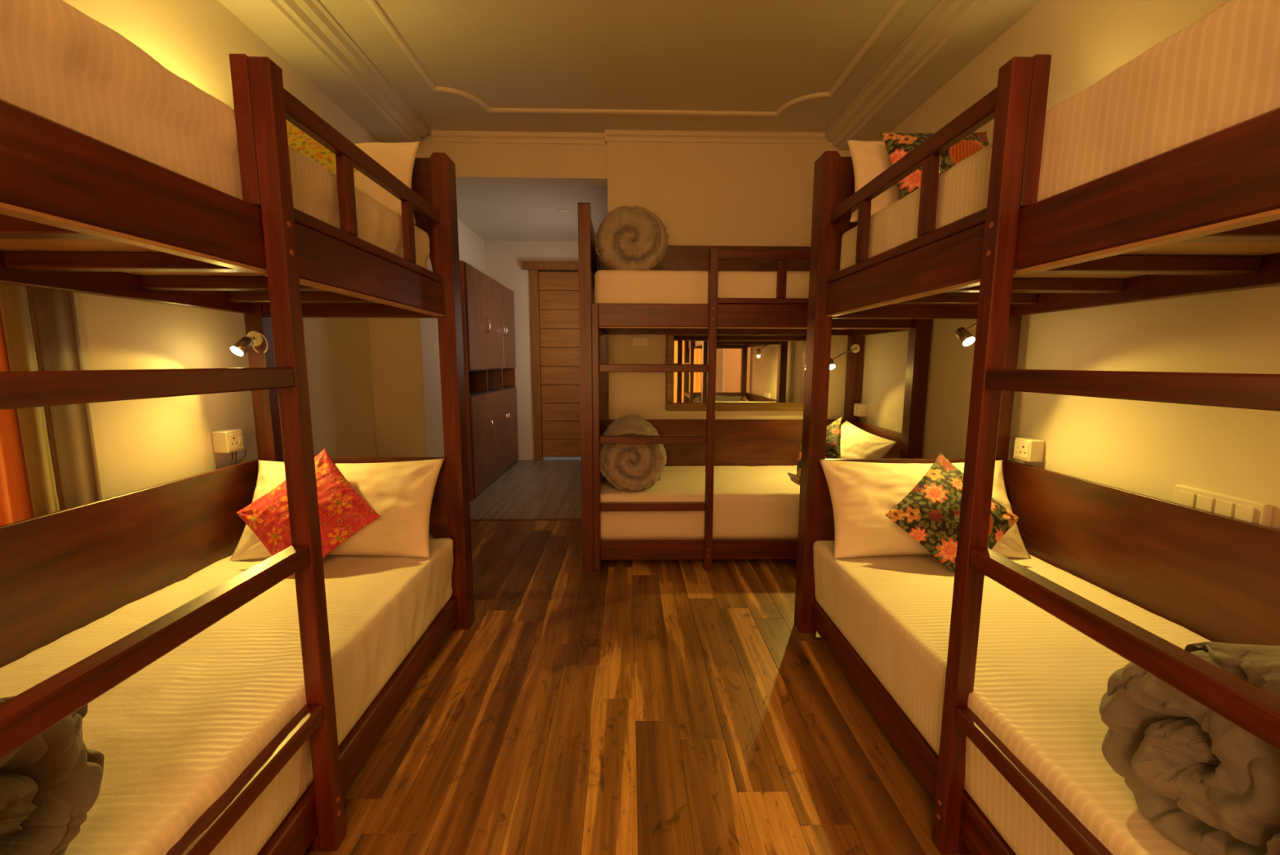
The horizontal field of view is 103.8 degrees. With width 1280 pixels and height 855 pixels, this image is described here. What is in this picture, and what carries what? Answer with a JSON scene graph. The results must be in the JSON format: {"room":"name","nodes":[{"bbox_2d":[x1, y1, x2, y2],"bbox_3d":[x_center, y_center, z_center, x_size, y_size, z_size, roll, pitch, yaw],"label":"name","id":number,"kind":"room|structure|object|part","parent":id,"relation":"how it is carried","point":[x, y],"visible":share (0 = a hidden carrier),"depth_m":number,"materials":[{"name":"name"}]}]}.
{"room":"dormitory","nodes":[
{"label":"dormitory","id":0,"kind":"room"},
{"bbox_2d":[0,0,485,516],"bbox_3d":[-1.858,-0.525,2.243,0.120,2.990,8.270,0,7,-1],"label":"wall","id":1,"kind":"structure","parent":0,"point":[145,442],"depth_m":2.03,"materials":[{"name":"beige paint"}]},
{"bbox_2d":[0,309,33,525],"bbox_3d":[-1.725,-0.268,0.862,0.044,2.200,1.021,0,7,-1],"label":"curtain","id":2,"kind":"object","parent":1,"relation":"hanging from","point":[15,504],"visible":0.21,"depth_m":1.39,"materials":[{"name":"orange fabric"}]},
{"bbox_2d":[0,283,59,516],"bbox_3d":[-1.740,-0.338,1.400,0.015,2.200,0.074,-1,8,-8],"label":"curtain","id":3,"kind":"object","parent":1,"relation":"hanging from","point":[14,303],"visible":0.39,"depth_m":1.43,"materials":[{"name":"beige fabric"}]},
{"bbox_2d":[26,286,102,510],"bbox_3d":[-1.754,-0.352,1.501,0.011,2.200,0.126,0,7,-5],"label":"curtain","id":4,"kind":"object","parent":1,"relation":"hanging from","point":[53,312],"visible":0.27,"depth_m":1.53,"materials":[{"name":"brown fabric"}]},
{"bbox_2d":[211,428,244,453],"bbox_3d":[-1.762,0.058,2.150,0.068,0.092,0.092,0,7,-1],"label":"wall socket","id":5,"kind":"object","parent":1,"relation":"attached to","point":[229,440],"visible":1,"depth_m":2.11,"materials":[{"name":"beige plastic"}]},
{"bbox_3d":[-1.732,0.058,2.151,0.003,0.068,0.076,0,7,-1],"label":"plate","id":6,"kind":"part","parent":5,"relation":"part of","materials":[{"name":"beige plastic"}]},
{"bbox_2d":[234,449,246,464],"bbox_3d":[-1.738,0.133,2.184,0.011,0.066,0.078,0,7,-1],"label":"wire","id":7,"kind":"object","parent":5,"relation":"attached to","point":[245,450],"visible":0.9,"depth_m":2.16,"materials":[{"name":"grey"}]},
{"bbox_2d":[238,436,242,443],"bbox_3d":[-1.730,0.055,2.173,0.003,0.028,0.016,0,7,-1],"label":"switch","id":8,"kind":"object","parent":5,"relation":"attached to","point":[240,438],"depth_m":2.17,"materials":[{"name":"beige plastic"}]},
{"bbox_2d":[217,0,430,142],"bbox_3d":[-1.593,-1.694,0.815,0.345,0.100,5.530,0,7,-1],"label":"trim","id":9,"kind":"structure","parent":1,"relation":"attached to","point":[304,33],"depth_m":2.61,"materials":[{"name":"paint"}]},
{"bbox_2d":[368,257,444,537],"bbox_3d":[-1.658,-0.327,3.626,0.345,2.200,0.410,0,7,-1],"label":"wall","id":10,"kind":"structure","parent":0,"point":[405,361],"depth_m":3.44,"materials":[{"name":"beige paint"}]},
{"bbox_2d":[484,240,577,459],"bbox_3d":[-1.095,-1.006,6.319,1.597,2.890,0.100,0,7,-1],"label":"wall","id":11,"kind":"structure","parent":0,"point":[503,259],"depth_m":6.17,"materials":[{"name":"beige paint"}]},
{"bbox_2d":[521,261,608,459],"bbox_3d":[-0.893,-0.807,6.320,1.090,2.455,0.160,0,7,-1],"label":"door","id":12,"kind":"structure","parent":11,"relation":"in","point":[553,285],"depth_m":6.29,"materials":[{"name":"brown wood"}]},
{"bbox_3d":[-1.301,-0.761,6.331,0.095,2.360,0.130,0,7,-1],"label":"frame","id":13,"kind":"part","parent":12,"relation":"part of","materials":[{"name":"brown wood"}]},
{"bbox_3d":[-0.891,-1.977,6.167,1.090,0.095,0.160,0,7,-1],"label":"frame","id":14,"kind":"part","parent":12,"relation":"part of","materials":[{"name":"brown wood"}]},
{"bbox_3d":[-0.436,-0.762,6.351,0.095,2.360,0.130,0,7,-1],"label":"frame","id":15,"kind":"part","parent":12,"relation":"part of","materials":[{"name":"brown wood"}]},
{"bbox_2d":[456,184,608,241],"bbox_3d":[-1.091,-2.168,4.987,1.745,0.100,2.440,0,7,-1],"label":"ceiling","id":16,"kind":"structure","parent":0,"point":[494,212],"depth_m":4.83,"materials":[{"name":"paint"}]},
{"bbox_2d":[559,208,568,212],"bbox_3d":[-0.735,-2.095,4.853,0.089,0.008,0.089,0,7,-1],"label":"recessed light","id":17,"kind":"object","parent":16,"relation":"in","point":[560,210],"visible":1,"depth_m":4.85,"materials":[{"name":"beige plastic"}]},
{"bbox_2d":[319,0,939,133],"bbox_3d":[-0.020,-1.801,0.888,3.695,0.100,5.830,0,7,-1],"label":"ceiling","id":18,"kind":"structure","parent":0,"point":[753,55],"depth_m":2.69,"materials":[{"name":"paint"}]},
{"bbox_2d":[366,0,906,116],"bbox_3d":[0.014,-1.748,0.939,2.435,0.018,4.755,0,7,-1],"label":"trim","id":19,"kind":"structure","parent":18,"relation":"attached to","point":[374,4],"depth_m":3.05,"materials":[{"name":"beige paint"}]},
{"bbox_2d":[415,133,851,419],"bbox_3d":[-0.057,-0.892,5.077,3.615,2.990,2.640,0,7,-1],"label":"wall","id":20,"kind":"structure","parent":0,"point":[702,193],"depth_m":3.66,"materials":[{"name":"beige paint"}]},
{"bbox_2d":[430,130,604,144],"bbox_3d":[-0.869,-2.076,3.597,1.235,0.060,0.050,0,7,-1],"label":"trim","id":21,"kind":"structure","parent":20,"relation":"attached to","point":[438,136],"depth_m":3.59,"materials":[{"name":"beige paint"}]},
{"bbox_2d":[632,337,648,346],"bbox_3d":[0.001,-0.645,3.774,0.116,0.064,0.011,0,7,-1],"label":"switch plate","id":22,"kind":"object","parent":20,"relation":"attached to","point":[637,341],"visible":1,"depth_m":3.77,"materials":[{"name":"beige plastic"}]},
{"bbox_2d":[637,338,643,343],"bbox_3d":[0.002,-0.645,3.770,0.040,0.036,0.003,0,7,-1],"label":"switch","id":23,"kind":"object","parent":22,"relation":"attached to","point":[639,340],"depth_m":3.77,"materials":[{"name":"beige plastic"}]},
{"bbox_2d":[604,129,825,144],"bbox_3d":[0.535,-2.071,3.580,1.570,0.060,0.050,0,7,-1],"label":"trim","id":24,"kind":"structure","parent":20,"relation":"attached to","point":[611,135],"depth_m":3.58,"materials":[{"name":"beige paint"}]},
{"bbox_2d":[665,334,806,410],"bbox_3d":[0.764,-0.446,3.806,1.135,0.640,0.035,0,7,-1],"label":"wall mirror","id":25,"kind":"object","parent":20,"relation":"attached to","point":[754,372],"visible":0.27,"depth_m":3.81,"materials":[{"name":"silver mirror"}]},
{"bbox_3d":[0.226,-0.446,3.793,0.060,0.520,0.035,0,7,-1],"label":"frame","id":26,"kind":"part","parent":25,"relation":"part of","materials":[{"name":"wood"}]},
{"bbox_3d":[0.763,-0.159,3.843,1.135,0.060,0.035,0,7,-1],"label":"frame","id":27,"kind":"part","parent":25,"relation":"part of","materials":[{"name":"wood"}]},
{"bbox_2d":[303,456,973,854],"bbox_3d":[-0.060,0.934,2.729,3.695,0.060,8.770,0,7,-1],"label":"floor","id":28,"kind":"structure","parent":0,"point":[660,706],"depth_m":1.74,"materials":[{"name":"brown wood"}]},
{"bbox_2d":[0,53,475,854],"bbox_3d":[-1.239,0.014,1.357,0.917,2.115,1.905,0,7,-1],"label":"bunk bed","id":29,"kind":"object","parent":28,"relation":"on","point":[80,212],"visible":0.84,"depth_m":1.26,"materials":[{"name":"brown wood"}]},
{"bbox_3d":[-1.659,-0.438,1.277,0.033,0.130,1.745,0,7,-1],"label":"rail","id":30,"kind":"part","parent":29,"relation":"part of","materials":[{"name":"brown wood"}]},
{"bbox_3d":[-1.690,0.574,1.420,0.018,0.645,1.901,0,7,-1],"label":"panel","id":31,"kind":"part","parent":29,"relation":"part of","materials":[{"name":"brown wood"}]},
{"bbox_2d":[0,0,430,268],"bbox_3d":[-1.276,-0.589,1.265,0.839,0.264,1.747,0,7,-1],"label":"mattress","id":32,"kind":"object","parent":29,"relation":"on","point":[59,64],"visible":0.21,"depth_m":0.85,"materials":[{"name":"white fabric"}]},
{"bbox_2d":[286,107,357,174],"bbox_3d":[-1.242,-0.935,1.765,0.476,0.456,0.192,-2,8,-17],"label":"cushion","id":33,"kind":"object","parent":32,"relation":"on","point":[298,140],"visible":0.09,"depth_m":1.74,"materials":[{"name":"fabric"}]},
{"bbox_2d":[353,141,420,223],"bbox_3d":[-1.262,-0.967,1.991,0.773,0.371,0.180,0,7,0],"label":"pillow","id":34,"kind":"object","parent":32,"relation":"on","point":[397,158],"visible":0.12,"depth_m":1.97,"materials":[{"name":"beige fabric"}]},
{"bbox_3d":[-0.843,-0.439,1.296,0.034,0.130,1.745,0,7,-1],"label":"rail","id":35,"kind":"part","parent":29,"relation":"part of","materials":[{"name":"brown wood"}]},
{"bbox_2d":[0,537,453,854],"bbox_3d":[-1.255,0.750,1.442,0.873,0.299,1.746,0,7,-1],"label":"mattress","id":36,"kind":"object","parent":29,"relation":"on","point":[172,736],"visible":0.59,"depth_m":1.26,"materials":[{"name":"beige fabric"}]},
{"bbox_2d":[0,695,104,854],"bbox_3d":[-1.256,0.547,0.683,0.800,0.308,0.332,0,7,-5],"label":"duvet","id":37,"kind":"object","parent":36,"relation":"on","point":[49,784],"visible":0.9,"depth_m":0.76,"materials":[{"name":"grey fabric"}]},
{"bbox_2d":[235,448,380,575],"bbox_3d":[-1.301,0.342,1.972,0.498,0.482,0.227,-4,8,-27],"label":"cushion","id":38,"kind":"object","parent":36,"relation":"on","point":[343,512],"visible":0.7,"depth_m":1.94,"materials":[{"name":"fabric"}]},
{"bbox_2d":[229,457,444,560],"bbox_3d":[-1.254,0.337,2.108,0.800,0.378,0.254,0,7,-2],"label":"pillow","id":39,"kind":"object","parent":36,"relation":"on","point":[401,493],"visible":0.59,"depth_m":2.06,"materials":[{"name":"beige fabric"}]},
{"bbox_2d":[230,330,263,355],"bbox_3d":[-1.642,-0.352,2.097,0.068,0.107,0.160,-2,8,-12],"label":"reading lamp","id":40,"kind":"object","parent":29,"relation":"attached to","point":[241,347],"visible":0.99,"depth_m":2.06,"materials":[{"name":"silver metal"}]},
{"bbox_3d":[-1.640,-0.310,2.041,0.047,0.038,0.038,0,7,-1],"label":"bulb","id":41,"kind":"part","parent":40,"relation":"part of","materials":[{"name":"beige glass"}]},
{"bbox_3d":[-1.658,-0.382,2.160,0.064,0.064,0.012,0,7,-1],"label":"plate","id":42,"kind":"part","parent":40,"relation":"part of","materials":[{"name":"beige plastic"}]},
{"bbox_2d":[251,332,268,352],"bbox_3d":[-1.626,-0.361,2.144,0.069,0.086,0.017,0,7,-1],"label":"cable","id":43,"kind":"object","parent":40,"relation":"attached to","point":[254,334],"visible":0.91,"depth_m":2.14,"materials":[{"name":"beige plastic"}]},
{"bbox_3d":[-1.663,-0.101,2.248,0.075,2.110,0.090,0,7,-1],"label":"post","id":44,"kind":"part","parent":29,"relation":"part of","materials":[{"name":"brown wood"}]},
{"bbox_3d":[-1.250,-0.547,2.169,0.745,0.143,0.028,0,7,-1],"label":"rail","id":45,"kind":"part","parent":29,"relation":"part of","materials":[{"name":"brown wood"}]},
{"bbox_3d":[-0.846,0.956,1.479,0.034,0.117,1.745,0,7,-1],"label":"rail","id":46,"kind":"part","parent":29,"relation":"part of","materials":[{"name":"brown wood"}]},
{"bbox_3d":[-0.849,-0.819,1.605,0.032,0.052,1.033,0,7,-1],"label":"guard rail","id":47,"kind":"part","parent":29,"relation":"part of","materials":[{"name":"brown wood"}]},
{"bbox_3d":[-0.849,-0.567,1.639,0.030,0.031,1.033,0,7,-1],"label":"guard rail","id":48,"kind":"part","parent":29,"relation":"part of","materials":[{"name":"brown wood"}]},
{"bbox_3d":[-0.841,-0.102,2.267,0.075,2.110,0.090,0,7,-1],"label":"post","id":49,"kind":"part","parent":29,"relation":"part of","materials":[{"name":"brown wood"}]},
{"bbox_2d":[459,260,518,500],"bbox_3d":[-1.669,-0.498,5.318,0.395,2.100,1.850,0,7,-1],"label":"tall cabinet","id":50,"kind":"object","parent":28,"relation":"on","point":[487,305],"visible":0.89,"depth_m":5.01,"materials":[{"name":"laminate"}]},
{"bbox_3d":[-1.677,-0.379,4.409,0.337,2.100,0.018,0,7,-1],"label":"panel","id":51,"kind":"part","parent":50,"relation":"part of","materials":[{"name":"brown wood"}]},
{"bbox_3d":[-1.506,-0.998,4.648,0.018,0.915,0.595,0,7,-1],"label":"locker door","id":52,"kind":"part","parent":50,"relation":"part of","materials":[{"name":"laminate"}]},
{"bbox_3d":[-1.508,0.143,4.797,0.018,0.905,0.595,0,7,-1],"label":"locker door","id":53,"kind":"part","parent":50,"relation":"part of","materials":[{"name":"laminate"}]},
{"bbox_3d":[-1.484,-0.998,4.902,0.042,0.151,0.012,0,7,-1],"label":"handle","id":54,"kind":"part","parent":50,"relation":"part of","materials":[{"name":"silver metal"}]},
{"bbox_2d":[467,367,514,371],"bbox_3d":[-1.696,-0.619,5.302,0.324,0.017,1.814,0,7,-1],"label":"shelf","id":55,"kind":"object","parent":50,"relation":"attached to","point":[469,369],"depth_m":5.20,"materials":[{"name":"brown wood"}]},
{"bbox_2d":[469,386,515,397],"bbox_3d":[-1.696,-0.388,5.332,0.324,0.018,1.814,0,7,-1],"label":"shelf","id":56,"kind":"object","parent":50,"relation":"attached to","point":[491,390],"depth_m":5.10,"materials":[{"name":"brown wood"}]},
{"bbox_3d":[-1.520,-1.076,5.246,0.018,0.915,0.595,0,7,-1],"label":"locker door","id":57,"kind":"part","parent":50,"relation":"part of","materials":[{"name":"laminate"}]},
{"bbox_3d":[-1.522,0.064,5.395,0.018,0.905,0.595,0,7,-1],"label":"locker door","id":58,"kind":"part","parent":50,"relation":"part of","materials":[{"name":"laminate"}]},
{"bbox_3d":[-1.534,-1.154,5.844,0.018,0.915,0.595,0,7,-1],"label":"locker door","id":59,"kind":"part","parent":50,"relation":"part of","materials":[{"name":"laminate"}]},
{"bbox_3d":[-1.720,-0.617,6.225,0.337,2.100,0.018,0,7,-1],"label":"panel","id":60,"kind":"part","parent":50,"relation":"part of","materials":[{"name":"brown wood"}]},
{"bbox_3d":[-1.536,-0.014,5.993,0.018,0.905,0.595,0,7,-1],"label":"locker door","id":61,"kind":"part","parent":50,"relation":"part of","materials":[{"name":"laminate"}]},
{"bbox_2d":[470,518,582,520],"bbox_3d":[-1.027,0.733,3.994,1.572,0.007,0.035,0,7,-1],"label":"trim","id":62,"kind":"structure","parent":28,"relation":"on","point":[471,519],"depth_m":3.99,"materials":[{"name":"brown wood"}]},
{"bbox_2d":[577,202,932,571],"bbox_3d":[0.653,-0.244,3.356,2.015,2.115,0.920,0,7,-1],"label":"bunk bed","id":63,"kind":"object","parent":28,"relation":"on","point":[710,442],"visible":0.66,"depth_m":2.97,"materials":[{"name":"brown wood"}]},
{"bbox_3d":[-0.311,-0.188,2.916,0.067,2.115,0.075,0,7,-1],"label":"post","id":64,"kind":"part","parent":63,"relation":"part of","materials":[{"name":"brown wood"}]},
{"bbox_3d":[-0.330,-0.295,3.734,0.067,2.115,0.075,0,7,-1],"label":"post","id":65,"kind":"part","parent":63,"relation":"part of","materials":[{"name":"brown wood"}]},
{"bbox_3d":[-0.273,-0.689,3.268,0.028,0.143,0.748,0,7,-1],"label":"rail","id":66,"kind":"part","parent":63,"relation":"part of","materials":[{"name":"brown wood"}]},
{"bbox_2d":[600,465,799,538],"bbox_3d":[0.644,0.491,3.471,1.847,0.302,0.847,0,7,-1],"label":"mattress","id":67,"kind":"object","parent":63,"relation":"on","point":[749,501],"visible":0.53,"depth_m":3.07,"materials":[{"name":"white fabric"}]},
{"bbox_2d":[600,414,666,490],"bbox_3d":[-0.058,0.146,3.367,0.441,0.416,0.720,0,7,-1],"label":"duvet","id":68,"kind":"object","parent":67,"relation":"on","point":[632,467],"visible":0.83,"depth_m":3.05,"materials":[{"name":"beige fabric"}]},
{"bbox_2d":[795,417,841,482],"bbox_3d":[1.197,0.162,3.368,0.276,0.468,0.494,3,8,20],"label":"cushion","id":69,"kind":"object","parent":67,"relation":"on","point":[833,449],"visible":0.38,"depth_m":3.27,"materials":[{"name":"fabric"}]},
{"bbox_2d":[840,420,897,458],"bbox_3d":[1.420,0.181,3.416,0.275,0.387,0.726,0,7,-3],"label":"pillow","id":70,"kind":"object","parent":67,"relation":"on","point":[856,442],"visible":0.41,"depth_m":3.24,"materials":[{"name":"beige fabric"}]},
{"bbox_2d":[594,269,838,303],"bbox_3d":[0.646,-0.844,3.313,1.846,0.249,0.823,0,7,-1],"label":"mattress","id":71,"kind":"object","parent":63,"relation":"on","point":[619,286],"visible":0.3,"depth_m":2.90,"materials":[{"name":"white fabric"}]},
{"bbox_2d":[595,205,668,270],"bbox_3d":[-0.053,-1.132,3.179,0.448,0.376,0.664,0,7,-1],"label":"duvet","id":72,"kind":"object","parent":71,"relation":"on","point":[633,237],"visible":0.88,"depth_m":2.89,"materials":[{"name":"beige fabric"}]},
{"bbox_3d":[0.649,0.749,3.086,1.855,0.117,0.034,0,7,-1],"label":"rail","id":73,"kind":"part","parent":63,"relation":"part of","materials":[{"name":"brown wood"}]},
{"bbox_3d":[0.644,-1.083,3.701,2.011,0.490,0.018,0,7,-1],"label":"panel","id":74,"kind":"part","parent":63,"relation":"part of","materials":[{"name":"brown wood"}]},
{"bbox_3d":[0.641,0.258,3.877,2.011,0.645,0.018,0,7,-1],"label":"panel","id":75,"kind":"part","parent":63,"relation":"part of","materials":[{"name":"brown wood"}]},
{"bbox_3d":[0.633,-0.752,3.716,1.855,0.130,0.033,0,7,-1],"label":"rail","id":76,"kind":"part","parent":63,"relation":"part of","materials":[{"name":"brown wood"}]},
{"bbox_3d":[0.652,-0.646,2.904,1.855,0.130,0.034,0,7,-1],"label":"rail","id":77,"kind":"part","parent":63,"relation":"part of","materials":[{"name":"brown wood"}]},
{"bbox_3d":[1.008,-0.728,2.899,1.143,0.031,0.030,0,7,-1],"label":"guard rail","id":78,"kind":"part","parent":63,"relation":"part of","materials":[{"name":"brown wood"}]},
{"bbox_3d":[1.009,-0.980,2.867,1.143,0.052,0.032,0,7,-1],"label":"guard rail","id":79,"kind":"part","parent":63,"relation":"part of","materials":[{"name":"brown wood"}]},
{"bbox_2d":[829,343,859,368],"bbox_3d":[1.474,-0.516,3.657,0.303,0.184,0.078,-4,9,-29],"label":"reading lamp","id":80,"kind":"object","parent":63,"relation":"attached to","point":[855,348],"visible":0.7,"depth_m":3.65,"materials":[{"name":"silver metal"}]},
{"bbox_3d":[1.371,-0.433,3.589,0.047,0.037,0.036,0,7,-1],"label":"bulb","id":81,"kind":"part","parent":80,"relation":"part of","materials":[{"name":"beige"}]},
{"bbox_3d":[1.481,-0.528,3.654,0.237,0.108,0.025,-2,8,-17],"label":"arm","id":82,"kind":"part","parent":80,"relation":"part of","materials":[{"name":"silver metal"}]},
{"bbox_3d":[1.586,-0.581,3.697,0.064,0.064,0.012,0,7,-1],"label":"plate","id":83,"kind":"part","parent":80,"relation":"part of","materials":[{"name":"beige metal"}]},
{"bbox_3d":[1.606,-0.295,3.780,0.090,2.110,0.075,0,7,-1],"label":"post","id":84,"kind":"part","parent":63,"relation":"part of","materials":[{"name":"brown wood"}]},
{"bbox_3d":[1.587,-0.691,3.311,0.028,0.143,0.748,0,7,-1],"label":"rail","id":85,"kind":"part","parent":63,"relation":"part of","materials":[{"name":"brown wood"}]},
{"bbox_3d":[1.625,-0.188,2.962,0.090,2.110,0.075,0,7,-1],"label":"post","id":86,"kind":"part","parent":63,"relation":"part of","materials":[{"name":"brown wood"}]},
{"bbox_2d":[794,54,1279,854],"bbox_3d":[1.227,0.018,1.362,0.921,2.115,1.885,0,7,-1],"label":"bunk bed","id":87,"kind":"object","parent":28,"relation":"on","point":[1202,215],"visible":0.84,"depth_m":1.27,"materials":[{"name":"brown wood"}]},
{"bbox_3d":[0.784,-0.095,2.243,0.075,2.110,0.090,0,7,-1],"label":"post","id":88,"kind":"part","parent":87,"relation":"part of","materials":[{"name":"brown wood"}]},
{"bbox_3d":[1.199,-0.541,2.163,0.749,0.143,0.028,0,7,-1],"label":"rail","id":89,"kind":"part","parent":87,"relation":"part of","materials":[{"name":"brown wood"}]},
{"bbox_3d":[0.821,-0.561,1.625,0.030,0.031,1.013,0,7,-1],"label":"guard rail","id":90,"kind":"part","parent":87,"relation":"part of","materials":[{"name":"brown wood"}]},
{"bbox_3d":[0.828,0.961,1.465,0.034,0.117,1.725,0,7,-1],"label":"rail","id":91,"kind":"part","parent":87,"relation":"part of","materials":[{"name":"brown wood"}]},
{"bbox_3d":[0.822,-0.814,1.592,0.032,0.052,1.013,0,7,-1],"label":"guard rail","id":92,"kind":"part","parent":87,"relation":"part of","materials":[{"name":"brown wood"}]},
{"bbox_2d":[954,322,976,346],"bbox_3d":[1.464,-0.431,2.125,0.235,0.174,0.081,0,7,-5],"label":"reading lamp","id":93,"kind":"object","parent":87,"relation":"attached to","point":[965,337],"visible":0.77,"depth_m":2.11,"materials":[{"name":"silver metal"}]},
{"bbox_3d":[1.381,-0.360,2.105,0.047,0.037,0.037,0,7,-1],"label":"bulb","id":94,"kind":"part","parent":93,"relation":"part of","materials":[{"name":"beige glass"}]},
{"bbox_3d":[1.464,-0.450,2.141,0.196,0.106,0.024,0,7,-3],"label":"arm","id":95,"kind":"part","parent":93,"relation":"part of","materials":[{"name":"silver metal"}]},
{"bbox_3d":[1.610,-0.096,2.262,0.075,2.110,0.090,0,7,-1],"label":"post","id":96,"kind":"part","parent":87,"relation":"part of","materials":[{"name":"brown wood"}]},
{"bbox_2d":[813,540,1209,854],"bbox_3d":[1.227,0.757,1.449,0.866,0.294,1.720,0,7,-1],"label":"mattress","id":97,"kind":"object","parent":87,"relation":"on","point":[1040,682],"visible":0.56,"depth_m":1.37,"materials":[{"name":"beige fabric"}]},
{"bbox_2d":[818,458,1031,558],"bbox_3d":[1.196,0.339,2.130,0.820,0.378,0.258,0,7,0],"label":"pillow","id":98,"kind":"object","parent":97,"relation":"on","point":[862,493],"visible":0.56,"depth_m":2.07,"materials":[{"name":"beige fabric"}]},
{"bbox_2d":[884,453,1020,573],"bbox_3d":[1.246,0.356,1.999,0.487,0.474,0.230,-3,8,-24],"label":"cushion","id":99,"kind":"object","parent":97,"relation":"on","point":[930,513],"visible":0.73,"depth_m":1.97,"materials":[{"name":"fabric"}]},
{"bbox_2d":[1098,640,1279,854],"bbox_3d":[1.253,0.530,0.800,0.820,0.329,0.369,1,7,4],"label":"duvet","id":100,"kind":"object","parent":97,"relation":"on","point":[1211,785],"visible":0.91,"depth_m":0.82,"materials":[{"name":"grey fabric"}]},
{"bbox_3d":[0.831,-0.433,1.283,0.034,0.130,1.725,0,7,-1],"label":"rail","id":101,"kind":"part","parent":87,"relation":"part of","materials":[{"name":"brown wood"}]},
{"bbox_2d":[840,0,1279,270],"bbox_3d":[1.256,-0.581,1.274,0.816,0.252,1.725,0,7,-1],"label":"mattress","id":102,"kind":"object","parent":87,"relation":"on","point":[1221,71],"visible":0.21,"depth_m":0.86,"materials":[{"name":"white fabric"}]},
{"bbox_2d":[846,138,901,222],"bbox_3d":[1.198,-0.958,1.980,0.771,0.384,0.184,0,7,1],"label":"pillow","id":103,"kind":"object","parent":102,"relation":"on","point":[870,159],"visible":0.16,"depth_m":1.95,"materials":[{"name":"beige fabric"}]},
{"bbox_2d":[880,132,990,199],"bbox_3d":[1.122,-0.928,1.832,0.414,0.371,0.207,0,7,-3],"label":"cushion","id":104,"kind":"object","parent":102,"relation":"on","point":[898,145],"visible":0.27,"depth_m":1.82,"materials":[{"name":"fabric"}]},
{"bbox_3d":[1.677,0.578,1.446,0.018,0.645,1.881,0,7,-1],"label":"panel","id":105,"kind":"part","parent":87,"relation":"part of","materials":[{"name":"brown wood"}]},
{"bbox_3d":[1.651,-0.434,1.302,0.033,0.130,1.725,0,7,-1],"label":"rail","id":106,"kind":"part","parent":87,"relation":"part of","materials":[{"name":"brown wood"}]},
{"bbox_2d":[859,0,1279,529],"bbox_3d":[1.785,-0.363,1.069,0.120,2.990,5.730,0,7,-1],"label":"wall","id":107,"kind":"structure","parent":0,"point":[1144,447],"depth_m":1.82,"materials":[{"name":"beige paint"}]},
{"bbox_2d":[853,403,867,416],"bbox_3d":[1.630,-0.130,3.713,0.068,0.092,0.092,0,7,-1],"label":"wall socket","id":108,"kind":"object","parent":107,"relation":"attached to","point":[860,409],"visible":1,"depth_m":3.67,"materials":[{"name":"beige plastic"}]},
{"bbox_3d":[1.600,-0.130,3.713,0.003,0.068,0.076,0,7,-1],"label":"plate","id":109,"kind":"part","parent":108,"relation":"part of","materials":[{"name":"beige plastic"}]},
{"bbox_2d":[824,0,1041,150],"bbox_3d":[1.556,-1.696,0.889,0.345,0.100,5.530,0,7,-1],"label":"trim","id":110,"kind":"structure","parent":107,"relation":"attached to","point":[953,33],"depth_m":2.60,"materials":[{"name":"paint"}]},
{"bbox_2d":[1013,437,1044,462],"bbox_3d":[1.666,0.095,2.155,0.068,0.092,0.092,0,7,-1],"label":"wall socket","id":111,"kind":"object","parent":107,"relation":"attached to","point":[1027,449],"visible":1,"depth_m":2.12,"materials":[{"name":"beige plastic"}]},
{"bbox_2d":[1014,444,1018,452],"bbox_3d":[1.633,0.092,2.176,0.003,0.028,0.016,0,7,-1],"label":"switch","id":112,"kind":"object","parent":111,"relation":"attached to","point":[1016,446],"depth_m":2.17,"materials":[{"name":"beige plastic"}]},
{"bbox_3d":[1.637,0.095,2.154,0.003,0.068,0.076,0,7,-1],"label":"plate","id":113,"kind":"part","parent":111,"relation":"part of","materials":[{"name":"beige plastic"}]},
{"bbox_2d":[1173,484,1272,526],"bbox_3d":[1.702,0.229,1.477,0.029,0.070,0.230,0,7,-1],"label":"board","id":114,"kind":"object","parent":107,"relation":"attached to","point":[1243,508],"visible":0.92,"depth_m":1.45,"materials":[{"name":"beige plastic"}]},
{"bbox_2d":[1177,490,1195,506],"bbox_3d":[1.688,0.221,1.550,0.005,0.044,0.042,0,7,-1],"label":"switch","id":115,"kind":"object","parent":114,"relation":"attached to","point":[1184,497],"depth_m":1.55,"materials":[{"name":"beige plastic"}]},
{"bbox_2d":[1195,494,1213,511],"bbox_3d":[1.689,0.228,1.501,0.005,0.044,0.042,0,7,-1],"label":"switch","id":116,"kind":"object","parent":114,"relation":"attached to","point":[1205,502],"depth_m":1.50,"materials":[{"name":"beige plastic"}]},
{"bbox_2d":[1213,498,1234,516],"bbox_3d":[1.690,0.234,1.452,0.005,0.044,0.042,0,7,-1],"label":"switch","id":117,"kind":"object","parent":114,"relation":"attached to","point":[1225,507],"depth_m":1.45,"materials":[{"name":"beige plastic"}]},
{"bbox_2d":[1234,503,1255,522],"bbox_3d":[1.691,0.240,1.404,0.005,0.044,0.042,0,7,-1],"label":"switch","id":118,"kind":"object","parent":114,"relation":"attached to","point":[1246,512],"depth_m":1.40,"materials":[{"name":"beige plastic"}]}
]}

